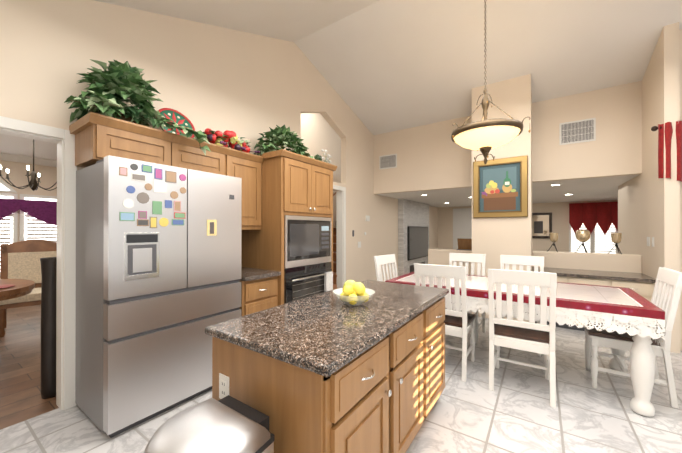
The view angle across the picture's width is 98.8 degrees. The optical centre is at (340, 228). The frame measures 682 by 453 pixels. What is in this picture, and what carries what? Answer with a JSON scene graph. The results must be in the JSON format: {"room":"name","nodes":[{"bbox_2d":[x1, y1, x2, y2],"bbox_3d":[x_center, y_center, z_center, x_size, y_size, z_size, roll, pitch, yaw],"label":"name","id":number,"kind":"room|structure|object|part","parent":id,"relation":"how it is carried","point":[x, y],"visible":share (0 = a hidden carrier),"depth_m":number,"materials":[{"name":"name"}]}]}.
{"room":"kitchen","nodes":[
{"label":"kitchen","id":0,"kind":"room"},
{"bbox_2d":[0,160,56,241],"bbox_3d":[-6.754,-0.049,4.726,0.120,2.900,6.320,0,0,34],"label":"wall","id":1,"kind":"structure","parent":0,"point":[19,178],"depth_m":5.63,"materials":[{"name":"beige paint"}]},
{"bbox_2d":[0,179,56,248],"bbox_3d":[-6.419,-0.128,5.054,0.060,1.960,3.420,0,0,34],"label":"dining room window","id":2,"kind":"structure","parent":1,"relation":"in","point":[31,227],"depth_m":5.58,"materials":[{"name":"white"}]},
{"bbox_2d":[0,198,56,224],"bbox_3d":[-6.332,-0.098,4.995,0.090,0.900,3.840,0,0,34],"label":"valance","id":3,"kind":"object","parent":2,"relation":"attached to","point":[45,211],"visible":0.46,"depth_m":5.62,"materials":[{"name":"purple fabric"}]},
{"bbox_2d":[0,134,56,166],"bbox_3d":[-4.664,-1.383,3.224,5.030,0.240,5.950,0,0,34],"label":"ceiling","id":4,"kind":"structure","parent":0,"point":[16,149],"depth_m":5.23,"materials":[{"name":"paint"}]},
{"bbox_2d":[0,139,56,190],"bbox_3d":[-4.540,-0.965,4.319,0.705,0.830,0.726,0,0,34],"label":"chandelier","id":5,"kind":"object","parent":4,"relation":"hanging from","point":[33,184],"visible":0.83,"depth_m":4.29,"materials":[{"name":"grey metal"}]},
{"bbox_2d":[0,0,437,364],"bbox_3d":[0.014,-0.687,5.508,0.120,4.180,12.000,0,0,34],"label":"wall","id":6,"kind":"structure","parent":0,"point":[249,86],"depth_m":3.15,"materials":[{"name":"beige paint"}]},
{"bbox_2d":[73,112,180,167],"bbox_3d":[-1.751,-0.643,2.414,0.446,0.305,0.579,0,0,34],"label":"upper cabinet","id":7,"kind":"object","parent":6,"relation":"attached to","point":[97,137],"depth_m":2.21,"materials":[{"name":"brown wood"}]},
{"bbox_2d":[0,116,345,409],"bbox_3d":[-1.396,0.310,3.441,0.158,2.175,5.050,0,0,34],"label":"door frame","id":8,"kind":"structure","parent":6,"relation":"attached to","point":[66,253],"depth_m":2.27,"materials":[{"name":"white wood"}]},
{"bbox_2d":[181,136,228,175],"bbox_3d":[-1.491,-0.642,2.794,0.446,0.305,0.579,0,0,34],"label":"upper cabinet","id":9,"kind":"object","parent":6,"relation":"attached to","point":[216,161],"depth_m":2.72,"materials":[{"name":"brown wood"}]},
{"bbox_2d":[64,59,210,155],"bbox_3d":[-1.603,-0.994,2.393,0.691,0.716,0.930,0,0,34],"label":"ivy","id":10,"kind":"object","parent":9,"relation":"on","point":[112,88],"visible":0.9,"depth_m":2.28,"materials":[{"name":"green plant"}]},
{"bbox_2d":[156,108,194,137],"bbox_3d":[-1.540,-0.973,2.737,0.151,0.323,0.350,0,0,34],"label":"decorative plate","id":11,"kind":"object","parent":9,"relation":"on","point":[177,117],"visible":0.46,"depth_m":2.77,"materials":[{"name":"teal ceramic"}]},
{"bbox_2d":[229,148,260,227],"bbox_3d":[-1.198,-0.407,3.223,0.446,0.773,0.460,0,0,34],"label":"upper cabinet","id":12,"kind":"object","parent":6,"relation":"attached to","point":[246,166],"depth_m":3.13,"materials":[{"name":"brown wood"}]},
{"bbox_2d":[203,128,259,153],"bbox_3d":[-1.152,-0.912,3.061,0.359,0.211,0.560,0,0,34],"label":"garland","id":13,"kind":"object","parent":12,"relation":"on","point":[227,138],"visible":0.9,"depth_m":3.01,"materials":[{"name":"red food"}]},
{"bbox_2d":[301,113,340,227],"bbox_3d":[0.216,-0.842,7.065,1.300,4.500,5.640,0,0,34],"label":"wall","id":14,"kind":"structure","parent":0,"point":[318,133],"depth_m":7.01,"materials":[{"name":"beige paint"}]},
{"bbox_2d":[333,175,340,182],"bbox_3d":[-0.437,-1.103,6.604,0.499,0.180,1.200,0,0,34],"label":"wall","id":15,"kind":"structure","parent":0,"point":[336,179],"depth_m":6.65,"materials":[{"name":"beige paint"}]},
{"bbox_2d":[0,304,681,452],"bbox_3d":[-0.896,1.445,2.466,13.500,0.100,8.960,0,0,34],"label":"floor","id":16,"kind":"structure","parent":0,"point":[514,411],"depth_m":2.24,"materials":[{"name":"tile"}]},
{"bbox_2d":[0,279,34,300],"bbox_3d":[-4.260,0.993,2.391,1.130,0.803,2.440,0,0,34],"label":"table","id":17,"kind":"object","parent":16,"relation":"on","point":[12,288],"visible":1,"depth_m":3.05,"materials":[{"name":"brown wood"}]},
{"bbox_2d":[0,239,56,336],"bbox_3d":[-4.386,0.780,4.183,0.680,1.240,0.670,0,0,44],"label":"chair","id":18,"kind":"object","parent":16,"relation":"on","point":[20,260],"visible":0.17,"depth_m":4.24,"materials":[{"name":"beige fabric"}]},
{"bbox_2d":[40,257,56,398],"bbox_3d":[-2.424,0.820,2.446,0.136,1.150,0.136,0,0,34],"label":"vase","id":19,"kind":"object","parent":16,"relation":"on","point":[48,322],"visible":0.65,"depth_m":2.40,"materials":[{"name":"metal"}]},
{"bbox_2d":[75,155,241,437],"bbox_3d":[-1.499,0.459,2.506,0.702,1.872,1.020,0,0,34],"label":"fridge","id":20,"kind":"object","parent":16,"relation":"on","point":[158,268],"visible":0.98,"depth_m":2.14,"materials":[{"name":"grey metal"}]},
{"bbox_2d":[144,395,274,452],"bbox_3d":[-0.507,1.040,1.033,0.398,0.702,0.428,0,0,34],"label":"trash can","id":21,"kind":"object","parent":16,"relation":"on","point":[228,424],"visible":1,"depth_m":1.03,"materials":[{"name":"silver plastic"}]},
{"bbox_2d":[240,276,280,315],"bbox_3d":[-1.085,0.947,3.142,0.720,0.900,0.460,0,0,34],"label":"base cabinet","id":22,"kind":"object","parent":16,"relation":"on","point":[256,295],"depth_m":2.92,"materials":[{"name":"brown wood"}]},
{"bbox_2d":[240,268,280,279],"bbox_3d":[-1.074,0.477,3.136,0.746,0.040,0.456,0,0,34],"label":"countertop","id":23,"kind":"structure","parent":22,"relation":"on","point":[246,273],"depth_m":3.01,"materials":[{"name":"brown stone"}]},
{"bbox_2d":[241,152,316,267],"bbox_3d":[-0.788,0.286,3.777,0.496,2.225,0.920,0,0,34],"label":"tall cabinet","id":24,"kind":"object","parent":16,"relation":"on","point":[290,186],"depth_m":3.27,"materials":[{"name":"brown wood"}]},
{"bbox_2d":[254,124,312,157],"bbox_3d":[-0.690,-1.075,3.722,0.697,0.470,0.883,0,0,34],"label":"ivy","id":25,"kind":"object","parent":24,"relation":"on","point":[281,137],"visible":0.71,"depth_m":3.59,"materials":[{"name":"green plant"}]},
{"bbox_2d":[313,154,321,160],"bbox_3d":[-0.512,-1.412,6.417,0.198,0.436,0.205,0,0,34],"label":"topiary","id":26,"kind":"object","parent":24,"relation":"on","point":[317,157],"visible":0.48,"depth_m":6.37,"materials":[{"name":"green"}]},
{"bbox_2d":[321,149,330,162],"bbox_3d":[-0.353,-1.512,6.755,0.171,0.637,0.300,0,0,34],"label":"flower vase","id":27,"kind":"object","parent":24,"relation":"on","point":[328,155],"visible":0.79,"depth_m":6.78,"materials":[{"name":"white ceramic"}]},
{"bbox_2d":[269,212,332,267],"bbox_3d":[-0.467,0.145,3.570,0.269,0.575,0.840,0,0,34],"label":"microwave","id":28,"kind":"object","parent":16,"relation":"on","point":[287,228],"depth_m":3.32,"materials":[{"name":"silver metal"}]},
{"bbox_2d":[273,260,332,304],"bbox_3d":[-0.454,0.670,3.559,0.300,0.455,0.840,0,0,34],"label":"oven","id":29,"kind":"object","parent":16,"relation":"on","point":[308,280],"depth_m":3.40,"materials":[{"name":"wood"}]},
{"bbox_2d":[212,297,444,452],"bbox_3d":[0.118,0.961,1.897,0.759,0.865,1.600,0,0,34],"label":"kitchen island","id":30,"kind":"object","parent":16,"relation":"on","point":[382,395],"visible":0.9,"depth_m":1.32,"materials":[{"name":"brown wood"}]},
{"bbox_2d":[205,280,448,376],"bbox_3d":[0.101,0.508,1.916,0.770,0.040,1.650,0,0,34],"label":"island countertop","id":31,"kind":"structure","parent":30,"relation":"on","point":[327,334],"depth_m":1.47,"materials":[{"name":"stone"}]},
{"bbox_2d":[333,280,374,305],"bbox_3d":[0.083,0.413,1.899,0.280,0.149,0.280,0,0,34],"label":"fruit bowl","id":32,"kind":"object","parent":31,"relation":"on","point":[354,293],"visible":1,"depth_m":1.85,"materials":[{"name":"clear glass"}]},
{"bbox_2d":[374,254,397,281],"bbox_3d":[0.783,0.873,3.677,0.573,1.050,0.478,0,0,40],"label":"end chair","id":33,"kind":"object","parent":16,"relation":"on","point":[382,260],"visible":0.15,"depth_m":3.81,"materials":[{"name":"white paint"}]},
{"bbox_2d":[414,263,475,381],"bbox_3d":[1.078,0.871,2.992,0.478,1.050,0.574,0,0,34],"label":"chair","id":34,"kind":"object","parent":16,"relation":"on","point":[458,322],"visible":0.52,"depth_m":2.76,"materials":[{"name":"white paint"}]},
{"bbox_2d":[445,253,485,343],"bbox_3d":[1.619,0.874,3.881,0.478,1.050,0.574,0,0,34],"label":"chair","id":35,"kind":"object","parent":16,"relation":"on","point":[466,258],"visible":0.31,"depth_m":4.01,"materials":[{"name":"white paint"}]},
{"bbox_2d":[495,255,543,356],"bbox_3d":[2.148,0.873,3.520,0.478,1.050,0.573,0,0,36],"label":"chair","id":36,"kind":"object","parent":16,"relation":"on","point":[521,261],"visible":0.15,"depth_m":3.70,"materials":[{"name":"white paint"}]},
{"bbox_2d":[488,269,556,407],"bbox_3d":[1.605,0.870,2.608,0.478,1.050,0.573,0,0,32],"label":"chair","id":37,"kind":"object","parent":16,"relation":"on","point":[531,335],"visible":1,"depth_m":2.43,"materials":[{"name":"white paint"}]},
{"bbox_2d":[385,272,664,416],"bbox_3d":[1.688,0.994,3.114,2.184,0.805,1.024,0,0,34],"label":"dining table","id":38,"kind":"object","parent":16,"relation":"on","point":[639,316],"visible":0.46,"depth_m":2.35,"materials":[{"name":"white paint"}]},
{"bbox_2d":[532,267,655,330],"bbox_3d":[3.472,1.010,4.149,1.272,0.780,0.650,0,0,34],"label":"sideboard","id":39,"kind":"object","parent":16,"relation":"on","point":[642,284],"visible":0.17,"depth_m":3.87,"materials":[{"name":"beige"}]},
{"bbox_2d":[584,267,681,408],"bbox_3d":[2.538,0.870,2.595,0.574,1.050,0.478,0,0,34],"label":"end chair","id":40,"kind":"object","parent":16,"relation":"on","point":[667,290],"visible":0.71,"depth_m":2.46,"materials":[{"name":"white paint"}]},
{"bbox_2d":[95,0,681,134],"bbox_3d":[1.843,-1.958,1.406,7.770,1.901,7.280,0,0,34],"label":"ceiling","id":41,"kind":"structure","parent":0,"point":[384,66],"depth_m":3.89,"materials":[{"name":"paint"}]},
{"bbox_2d":[451,0,530,163],"bbox_3d":[1.607,-1.697,3.179,0.764,1.997,0.745,0,0,34],"label":"pendant light","id":42,"kind":"object","parent":41,"relation":"hanging from","point":[485,136],"visible":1,"depth_m":3.01,"materials":[{"name":"white glass"}]},
{"bbox_2d":[398,199,428,275],"bbox_3d":[2.123,0.327,8.364,0.139,2.169,2.100,0,0,34],"label":"stone wall","id":43,"kind":"structure","parent":0,"point":[412,213],"depth_m":7.69,"materials":[{"name":"grey stone"}]},
{"bbox_2d":[407,226,427,260],"bbox_3d":[2.205,0.391,8.313,0.052,0.900,1.550,0,0,34],"label":"television","id":44,"kind":"object","parent":43,"relation":"attached to","point":[417,242],"visible":1,"depth_m":8.11,"materials":[{"name":"black plastic"}]},
{"bbox_2d":[410,261,424,272],"bbox_3d":[2.188,1.201,8.317,0.016,0.420,1.200,0,0,34],"label":"fireplace insert","id":45,"kind":"object","parent":43,"relation":"attached to","point":[411,268],"visible":0.29,"depth_m":7.95,"materials":[{"name":"black metal"}]},
{"bbox_2d":[471,74,531,321],"bbox_3d":[2.596,-0.433,4.715,0.800,3.667,0.714,0,0,34],"label":"column","id":46,"kind":"structure","parent":0,"point":[493,239],"depth_m":4.43,"materials":[{"name":"beige paint"}]},
{"bbox_3d":[2.406,-0.615,4.445,0.736,0.896,0.052,0,0,34],"label":"framed painting","id":47,"kind":"part","parent":46,"relation":"part of"},
{"bbox_2d":[374,81,641,274],"bbox_3d":[2.558,-0.351,5.296,4.320,3.507,0.200,0,0,34],"label":"wall","id":48,"kind":"structure","parent":0,"point":[432,156],"depth_m":4.61,"materials":[{"name":"beige paint"}]},
{"bbox_2d":[379,153,396,169],"bbox_3d":[1.000,-1.425,6.228,0.400,0.290,0.018,0,0,34],"label":"air vent","id":49,"kind":"object","parent":48,"relation":"in","point":[387,161],"visible":1,"depth_m":6.22,"materials":[{"name":"white metal"}]},
{"bbox_2d":[456,238,471,250],"bbox_3d":[2.326,0.295,5.452,0.300,0.216,0.140,0,0,34],"label":"cabinet","id":50,"kind":"object","parent":48,"relation":"on","point":[464,244],"visible":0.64,"depth_m":5.48,"materials":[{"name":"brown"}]},
{"bbox_2d":[547,233,557,251],"bbox_3d":[3.412,0.219,4.712,0.156,0.304,0.166,0,0,34],"label":"candle","id":51,"kind":"object","parent":48,"relation":"on","point":[553,237],"visible":1,"depth_m":4.67,"materials":[{"name":"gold metal"}]},
{"bbox_2d":[559,118,595,144],"bbox_3d":[3.598,-1.475,4.456,0.430,0.340,0.018,0,0,34],"label":"air vent","id":52,"kind":"object","parent":48,"relation":"in","point":[578,131],"visible":1,"depth_m":4.45,"materials":[{"name":"white metal"}]},
{"bbox_2d":[575,230,590,252],"bbox_3d":[3.720,0.198,4.502,0.190,0.345,0.184,0,0,34],"label":"candle","id":53,"kind":"object","parent":48,"relation":"on","point":[582,236],"visible":1,"depth_m":4.45,"materials":[{"name":"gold metal"}]},
{"bbox_2d":[608,233,621,253],"bbox_3d":[4.024,0.218,4.295,0.156,0.304,0.166,0,0,34],"label":"candle","id":54,"kind":"object","parent":48,"relation":"on","point":[616,238],"visible":1,"depth_m":4.25,"materials":[{"name":"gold metal"}]},
{"bbox_2d":[377,174,639,206],"bbox_3d":[4.840,-0.813,6.682,6.770,0.100,4.820,0,0,34],"label":"ceiling","id":55,"kind":"structure","parent":0,"point":[596,189],"depth_m":6.38,"materials":[{"name":"paint"}]},
{"bbox_2d":[438,200,617,251],"bbox_3d":[6.176,0.177,8.637,6.770,2.470,0.120,0,0,34],"label":"wall","id":56,"kind":"structure","parent":0,"point":[559,211],"depth_m":8.65,"materials":[{"name":"beige paint"}]},
{"bbox_2d":[453,208,471,249],"bbox_3d":[4.259,0.366,9.819,0.970,2.100,0.084,0,0,34],"label":"room door","id":57,"kind":"structure","parent":56,"relation":"in","point":[462,223],"depth_m":9.94,"materials":[{"name":"white"}]},
{"bbox_2d":[532,213,551,238],"bbox_3d":[5.893,-0.087,8.728,0.660,0.760,0.047,0,0,34],"label":"picture","id":58,"kind":"object","parent":56,"relation":"attached to","point":[541,225],"visible":0.69,"depth_m":8.66,"materials":[{"name":"black paper"}]},
{"bbox_2d":[569,223,617,252],"bbox_3d":[7.333,0.235,7.742,2.050,1.650,0.050,0,0,34],"label":"window shutters","id":59,"kind":"object","parent":56,"relation":"attached to","point":[598,241],"visible":0.1,"depth_m":7.98,"materials":[{"name":"white wood"}]},
{"bbox_2d":[569,201,617,234],"bbox_3d":[7.328,0.214,7.601,2.200,1.890,0.111,0,0,34],"label":"curtain","id":60,"kind":"object","parent":59,"relation":"hanging from","point":[591,215],"visible":0.4,"depth_m":7.92,"materials":[{"name":"red fabric"}]},
{"bbox_2d":[618,22,679,353],"bbox_3d":[4.422,-0.480,4.303,0.120,3.761,2.420,0,0,34],"label":"wall","id":61,"kind":"structure","parent":0,"point":[648,202],"depth_m":3.53,"materials":[{"name":"beige paint"}]},
{"bbox_2d":[352,215,653,247],"bbox_3d":[2.139,0.051,4.788,4.198,0.660,0.650,0,0,34],"label":"switch plates","id":62,"kind":"object","parent":61,"relation":"attached to","point":[368,219],"visible":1,"depth_m":5.70,"materials":[{"name":"white plastic"}]},
{"bbox_2d":[679,29,681,350],"bbox_3d":[5.266,-0.468,2.480,3.330,3.726,0.120,0,0,34],"label":"wall","id":63,"kind":"structure","parent":0,"point":[680,58],"depth_m":3.35,"materials":[{"name":"beige paint"}]},
{"bbox_2d":[651,121,681,181],"bbox_3d":[4.310,-0.864,2.956,1.656,0.680,0.172,0,0,34],"label":"valance","id":64,"kind":"object","parent":63,"relation":"attached to","point":[668,131],"visible":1,"depth_m":3.31,"materials":[{"name":"red fabric"}]},
{"bbox_3d":[-0.515,1.455,5.960,1.390,0.100,2.760,0,0,34],"label":"floor","id":65,"kind":"structure","parent":0,"visible":0},
{"bbox_2d":[333,228,336,289],"bbox_3d":[0.455,0.073,7.302,1.164,2.670,4.715,0,0,34],"label":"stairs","id":66,"kind":"structure","parent":65,"relation":"on","point":[334,260],"depth_m":6.16,"materials":[{"name":"brown wood"}]}
]}

